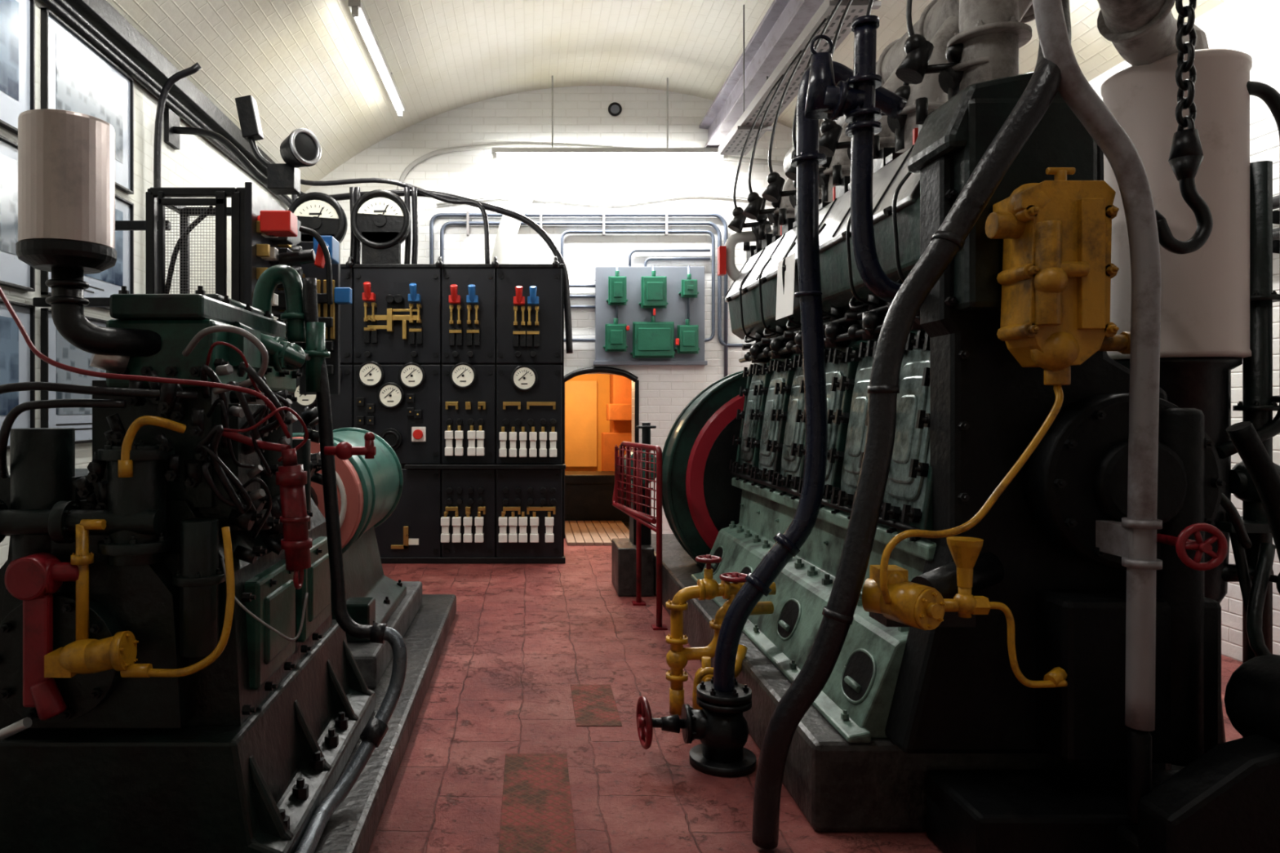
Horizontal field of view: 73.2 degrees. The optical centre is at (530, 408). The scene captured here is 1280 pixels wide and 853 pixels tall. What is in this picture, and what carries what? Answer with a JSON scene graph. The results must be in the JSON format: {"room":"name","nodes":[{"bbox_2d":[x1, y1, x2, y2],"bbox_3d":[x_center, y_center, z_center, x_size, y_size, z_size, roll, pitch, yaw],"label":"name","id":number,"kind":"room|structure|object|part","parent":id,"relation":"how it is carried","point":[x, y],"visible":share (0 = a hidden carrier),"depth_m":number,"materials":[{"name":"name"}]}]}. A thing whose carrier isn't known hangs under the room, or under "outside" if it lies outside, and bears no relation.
{"room":"engine room","nodes":[
{"label":"engine room","id":0,"kind":"room"},
{"bbox_2d":[0,0,298,568],"bbox_3d":[-2.300,-0.410,3.100,0.200,3.319,10.200,0,0,0],"label":"wall","id":1,"kind":"structure","parent":0,"point":[197,162],"depth_m":5.09,"materials":[{"name":"white paint"}]},
{"bbox_2d":[0,0,35,134],"bbox_3d":[-2.185,-1.485,3.330,0.030,0.630,0.820,0,0,0],"label":"framed photograph","id":2,"kind":"object","parent":1,"relation":"attached to","point":[17,17],"visible":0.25,"depth_m":3.63,"materials":[{"name":"black paper"}]},
{"bbox_2d":[0,0,18,101],"bbox_3d":[-2.192,-1.520,3.330,0.017,0.420,0.620,0,0,0],"label":"print","id":3,"kind":"object","parent":2,"relation":"attached to","point":[9,9],"depth_m":3.57},
{"bbox_2d":[0,298,35,448],"bbox_3d":[-2.185,-0.140,3.330,0.030,0.620,0.820,0,0,0],"label":"framed photograph","id":4,"kind":"object","parent":1,"relation":"attached to","point":[17,360],"visible":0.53,"depth_m":3.63,"materials":[{"name":"black paper"}]},
{"bbox_2d":[0,315,18,415],"bbox_3d":[-2.192,-0.175,3.330,0.017,0.410,0.620,0,0,0],"label":"print","id":5,"kind":"object","parent":4,"relation":"attached to","point":[9,330],"depth_m":3.57},
{"bbox_2d":[0,134,35,291],"bbox_3d":[-2.185,-0.815,3.330,0.030,0.610,0.820,0,0,0],"label":"framed photograph","id":6,"kind":"object","parent":1,"relation":"attached to","point":[15,273],"visible":0.5,"depth_m":3.58,"materials":[{"name":"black paper"}]},
{"bbox_2d":[0,153,17,255],"bbox_3d":[-2.192,-0.850,3.330,0.017,0.400,0.620,0,0,0],"label":"print","id":7,"kind":"object","parent":6,"relation":"attached to","point":[8,162],"depth_m":3.57},
{"bbox_2d":[40,307,106,444],"bbox_3d":[-2.185,-0.140,4.250,0.030,0.620,0.840,0,0,0],"label":"framed photograph","id":8,"kind":"object","parent":1,"relation":"attached to","point":[54,345],"visible":0.29,"depth_m":4.00,"materials":[{"name":"black paper"}]},
{"bbox_2d":[56,328,106,414],"bbox_3d":[-2.192,-0.175,4.250,0.017,0.410,0.640,0,0,0],"label":"print","id":9,"kind":"object","parent":8,"relation":"attached to","point":[67,353],"depth_m":4.07},
{"bbox_2d":[40,7,133,194],"bbox_3d":[-2.185,-1.485,4.250,0.030,0.630,0.840,0,0,0],"label":"framed photograph","id":10,"kind":"object","parent":1,"relation":"attached to","point":[76,76],"visible":0.73,"depth_m":4.20,"materials":[{"name":"black paper"}]},
{"bbox_2d":[56,32,123,163],"bbox_3d":[-2.192,-1.520,4.250,0.017,0.420,0.640,0,0,0],"label":"print","id":11,"kind":"object","parent":10,"relation":"attached to","point":[84,86],"depth_m":4.21},
{"bbox_2d":[40,194,133,310],"bbox_3d":[-2.185,-0.815,4.250,0.030,0.610,0.840,0,0,0],"label":"framed photograph","id":12,"kind":"object","parent":1,"relation":"attached to","point":[105,283],"visible":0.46,"depth_m":4.52,"materials":[{"name":"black paper"}]},
{"bbox_2d":[84,208,123,286],"bbox_3d":[-2.192,-0.850,4.250,0.017,0.400,0.640,0,0,0],"label":"print","id":13,"kind":"object","parent":12,"relation":"attached to","point":[113,276],"depth_m":4.50},
{"bbox_2d":[33,182,351,394],"bbox_3d":[-1.529,-0.510,3.985,1.343,0.880,0.830,0,0,0],"label":"metal frame","id":14,"kind":"object","parent":1,"relation":"attached to","point":[264,234],"visible":0.61,"depth_m":3.62,"materials":[{"name":"black metal"}]},
{"bbox_3d":[-1.695,-0.590,3.769,1.010,0.680,0.398,0,0,0],"label":"frame","id":15,"kind":"part","parent":14,"relation":"part of","materials":[{"name":"black metal"}]},
{"bbox_3d":[-1.090,-0.510,3.990,0.220,0.880,0.820,0,0,0],"label":"panel","id":16,"kind":"part","parent":14,"relation":"part of","materials":[{"name":"metal"}]},
{"bbox_2d":[164,94,321,194],"bbox_3d":[-1.722,-1.578,5.092,0.961,0.556,0.376,0,0,0],"label":"floodlight","id":17,"kind":"object","parent":1,"relation":"attached to","point":[301,148],"depth_m":5.05,"materials":[{"name":"black metal"}]},
{"bbox_2d":[40,0,573,353],"bbox_3d":[-0.926,-0.415,2.903,2.547,3.230,9.806,0,0,0],"label":"pipe","id":18,"kind":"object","parent":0,"point":[97,21],"depth_m":5.25,"materials":[{"name":"black metal"}]},
{"bbox_2d":[304,85,796,533],"bbox_3d":[0.650,-0.950,8.325,5.900,4.400,0.250,0,0,0],"label":"wall","id":19,"kind":"structure","parent":0,"point":[581,115],"depth_m":8.20,"materials":[{"name":"white paint"}]},
{"bbox_2d":[396,143,783,377],"bbox_3d":[0.790,-1.091,8.170,4.223,2.883,0.200,0,0,0],"label":"conduit","id":20,"kind":"object","parent":19,"relation":"attached to","point":[529,185],"visible":0.78,"depth_m":8.15,"materials":[{"name":"metal"}]},
{"bbox_2d":[564,366,639,538],"bbox_3d":[0.665,0.426,8.180,0.750,1.648,0.060,0,0,0],"label":"trim","id":21,"kind":"structure","parent":19,"relation":"attached to","point":[626,374],"depth_m":8.17,"materials":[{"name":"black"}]},
{"bbox_2d":[608,102,622,115],"bbox_3d":[0.810,-2.870,8.190,0.134,0.134,0.024,0,0,0],"label":"air vent","id":22,"kind":"object","parent":19,"relation":"in","point":[615,108],"visible":1,"depth_m":8.19,"materials":[{"name":"black metal"}]},
{"bbox_2d":[610,104,619,113],"bbox_3d":[0.810,-2.870,8.194,0.100,0.100,0.012,0,0,0],"label":"grille","id":23,"kind":"object","parent":22,"relation":"attached to","point":[615,108],"depth_m":8.19,"materials":[{"name":"grey metal"}]},
{"bbox_2d":[592,266,707,365],"bbox_3d":[1.140,-0.880,8.085,1.080,0.940,0.230,0,0,0],"label":"electrical panel","id":24,"kind":"object","parent":19,"relation":"attached to","point":[645,316],"visible":1,"depth_m":8.13,"materials":[{"name":"grey metal"}]},
{"bbox_2d":[699,0,824,155],"bbox_3d":[1.720,-2.565,3.100,0.200,0.310,10.200,0,0,0],"label":"beam","id":25,"kind":"structure","parent":19,"relation":"attached to","point":[784,20],"depth_m":6.28,"materials":[{"name":"grey metal"}]},
{"bbox_2d":[718,0,881,155],"bbox_3d":[1.630,-2.475,2.950,0.260,0.910,7.900,0,0,0],"label":"cable tray","id":26,"kind":"object","parent":25,"relation":"hanging from","point":[733,144],"visible":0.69,"depth_m":5.30,"materials":[{"name":"metal"}]},
{"bbox_2d":[564,373,631,471],"bbox_3d":[0.750,0.250,9.830,1.740,2.000,2.740,0,0,0],"label":"wall","id":27,"kind":"structure","parent":0,"point":[598,406],"depth_m":10.94,"materials":[{"name":"orange paint"}]},
{"bbox_3d":[0.475,0.200,10.970,0.750,1.100,0.060,0,0,0],"label":"panel","id":28,"kind":"part","parent":27,"relation":"part of","materials":[{"name":"orange paint"}]},
{"bbox_2d":[106,0,1226,192],"bbox_3d":[0.650,-2.700,3.125,6.025,1.301,10.650,0,0,0],"label":"ceiling","id":29,"kind":"structure","parent":0,"point":[308,64],"depth_m":6.60,"materials":[{"name":"beige paint"}]},
{"bbox_2d":[348,0,404,117],"bbox_3d":[-1.130,-2.627,6.450,0.080,0.193,1.960,0,0,0],"label":"lamp","id":30,"kind":"object","parent":29,"relation":"hanging from","point":[357,9],"visible":1,"depth_m":6.17,"materials":[{"name":"white plastic"}]},
{"bbox_2d":[491,75,727,159],"bbox_3d":[0.735,-2.694,7.900,2.190,0.767,0.080,0,0,0],"label":"lamp","id":31,"kind":"object","parent":29,"relation":"hanging from","point":[495,151],"visible":0.76,"depth_m":7.88,"materials":[{"name":"white plastic"}]},
{"bbox_2d":[1155,0,1213,253],"bbox_3d":[1.907,-1.673,2.500,0.173,2.442,0.120,0,0,0],"label":"chain hoist","id":32,"kind":"object","parent":29,"relation":"hanging from","point":[1186,156],"visible":0.96,"depth_m":2.49,"materials":[{"name":"black metal"}]},
{"bbox_3d":[1.920,-1.810,2.500,0.046,2.086,0.046,0,0,-45],"label":"chain","id":33,"kind":"part","parent":32,"relation":"part of","materials":[{"name":"black metal"}]},
{"bbox_2d":[368,522,1242,852],"bbox_3d":[0.650,1.325,4.600,6.100,0.150,13.200,0,0,0],"label":"floor","id":34,"kind":"structure","parent":0,"point":[519,636],"depth_m":3.26,"materials":[{"name":"red tile"}]},
{"bbox_2d":[0,108,407,852],"bbox_3d":[-0.994,0.226,2.400,1.213,1.794,1.600,0,0,0],"label":"engine","id":35,"kind":"object","parent":34,"relation":"on","point":[178,674],"visible":1,"depth_m":2.05,"materials":[{"name":"metal"}]},
{"bbox_3d":[-1.210,0.745,1.925,0.197,0.111,0.024,0,0,16],"label":"chrome lever","id":36,"kind":"part","parent":35,"relation":"part of","materials":[{"name":"silver metal"}]},
{"bbox_2d":[17,108,115,249],"bbox_3d":[-1.085,-0.523,2.000,0.200,0.296,0.200,0,0,0],"label":"canister","id":37,"kind":"object","parent":35,"relation":"on","point":[66,159],"depth_m":1.92,"materials":[{"name":"metal"}]},
{"bbox_2d":[292,406,406,642],"bbox_3d":[-0.959,0.491,3.930,0.597,0.997,1.340,0,0,0],"label":"electric generator","id":38,"kind":"object","parent":35,"relation":"on","point":[369,491],"visible":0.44,"depth_m":3.90,"materials":[{"name":"teal metal"}]},
{"bbox_2d":[346,581,422,688],"bbox_3d":[-1.010,1.061,4.160,0.780,0.138,1.480,0,0,0],"label":"plinth","id":39,"kind":"object","parent":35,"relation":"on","point":[372,660],"visible":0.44,"depth_m":3.65,"materials":[{"name":"grey concrete"}]},
{"bbox_2d":[314,594,456,852],"bbox_3d":[-1.100,1.190,3.250,1.300,0.120,3.900,0,0,0],"label":"plinth","id":40,"kind":"object","parent":34,"relation":"on","point":[352,828],"depth_m":2.99,"materials":[{"name":"grey concrete"}]},
{"bbox_2d":[288,189,565,564],"bbox_3d":[-0.890,-0.255,7.059,2.340,3.010,0.823,0,0,0],"label":"switchboard","id":41,"kind":"object","parent":34,"relation":"on","point":[459,368],"visible":0.85,"depth_m":6.87,"materials":[{"name":"black metal"}]},
{"bbox_3d":[-0.890,0.045,7.120,2.340,2.410,0.700,0,0,0],"label":"steel frame","id":42,"kind":"part","parent":41,"relation":"part of","materials":[{"name":"black metal"}]},
{"bbox_2d":[498,753,577,852],"bbox_3d":[0.020,1.248,2.490,0.220,0.003,1.180,0,0,0],"label":"plate","id":43,"kind":"object","parent":34,"relation":"on","point":[537,814],"visible":1,"depth_m":2.67,"materials":[{"name":"red metal"}]},
{"bbox_2d":[570,684,622,726],"bbox_3d":[0.270,1.248,3.600,0.180,0.003,0.500,0,0,0],"label":"plate","id":44,"kind":"object","parent":34,"relation":"on","point":[594,705],"visible":1,"depth_m":3.57,"materials":[{"name":"red metal"}]},
{"bbox_2d":[564,520,629,545],"bbox_3d":[0.660,1.234,8.500,0.650,0.029,1.500,0,0,0],"label":"boards","id":45,"kind":"object","parent":34,"relation":"on","point":[578,532],"visible":0.81,"depth_m":8.37,"materials":[{"name":"brown wood"}]},
{"bbox_2d":[564,471,629,522],"bbox_3d":[0.750,0.990,9.600,1.460,0.520,0.600,0,0,0],"label":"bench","id":46,"kind":"object","parent":34,"relation":"on","point":[588,495],"visible":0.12,"depth_m":9.35,"materials":[{"name":"brown wood"}]},
{"bbox_3d":[0.750,0.780,9.600,1.460,0.100,0.600,0,0,0],"label":"seat","id":47,"kind":"part","parent":46,"relation":"part of","materials":[{"name":"brown wood"}]},
{"bbox_2d":[611,422,656,596],"bbox_3d":[0.724,0.675,5.875,0.289,1.150,0.450,0,0,0],"label":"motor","id":48,"kind":"object","parent":34,"relation":"on","point":[623,550],"visible":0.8,"depth_m":5.71,"materials":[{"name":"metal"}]},
{"bbox_2d":[612,441,667,630],"bbox_3d":[0.668,0.732,5.206,0.264,1.036,0.812,0,0,0],"label":"guard rail","id":49,"kind":"object","parent":34,"relation":"on","point":[641,518],"visible":1,"depth_m":5.28,"materials":[{"name":"metal"}]},
{"bbox_3d":[0.675,0.445,5.220,0.250,0.410,0.727,0,0,0],"label":"panel","id":50,"kind":"part","parent":49,"relation":"part of","materials":[{"name":"red paint"}]},
{"bbox_2d":[650,533,1168,831],"bbox_3d":[1.355,1.117,4.600,1.050,0.265,4.200,0,0,0],"label":"plinth","id":51,"kind":"object","parent":34,"relation":"on","point":[837,784],"visible":0.21,"depth_m":2.50,"materials":[{"name":"concrete"}]},
{"bbox_2d":[635,0,1228,849],"bbox_3d":[1.368,-0.866,4.274,1.984,4.231,4.452,0,0,0],"label":"engine","id":52,"kind":"object","parent":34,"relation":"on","point":[934,496],"visible":1,"depth_m":2.40,"materials":[{"name":"green paint"}]},
{"bbox_3d":[1.530,0.450,5.270,1.427,1.427,0.327,0,0,0],"label":"flywheel casing","id":53,"kind":"part","parent":52,"relation":"part of","materials":[{"name":"green metal"}]},
{"bbox_3d":[1.400,-0.530,3.830,0.440,0.240,2.540,0,0,0],"label":"valve gear casing","id":54,"kind":"part","parent":52,"relation":"part of","materials":[{"name":"metal"}]},
{"bbox_2d":[926,421,1279,852],"bbox_3d":[1.725,0.643,2.230,1.150,1.214,0.520,0,0,0],"label":"machine","id":55,"kind":"object","parent":34,"relation":"on","point":[1227,799],"visible":1,"depth_m":2.19,"materials":[{"name":"black metal"}]},
{"bbox_2d":[1101,48,1279,769],"bbox_3d":[2.968,0.033,3.438,2.335,2.447,1.056,0,0,-44],"label":"exhaust silencer","id":56,"kind":"object","parent":34,"relation":"on","point":[1217,298],"visible":0.55,"depth_m":2.84,"materials":[{"name":"white paint"}]},
{"bbox_2d":[1088,0,1279,662],"bbox_3d":[3.600,-0.410,3.100,0.200,3.319,10.200,0,0,0],"label":"wall","id":57,"kind":"structure","parent":0,"point":[1250,27],"depth_m":4.14,"materials":[{"name":"white paint"}]}
]}

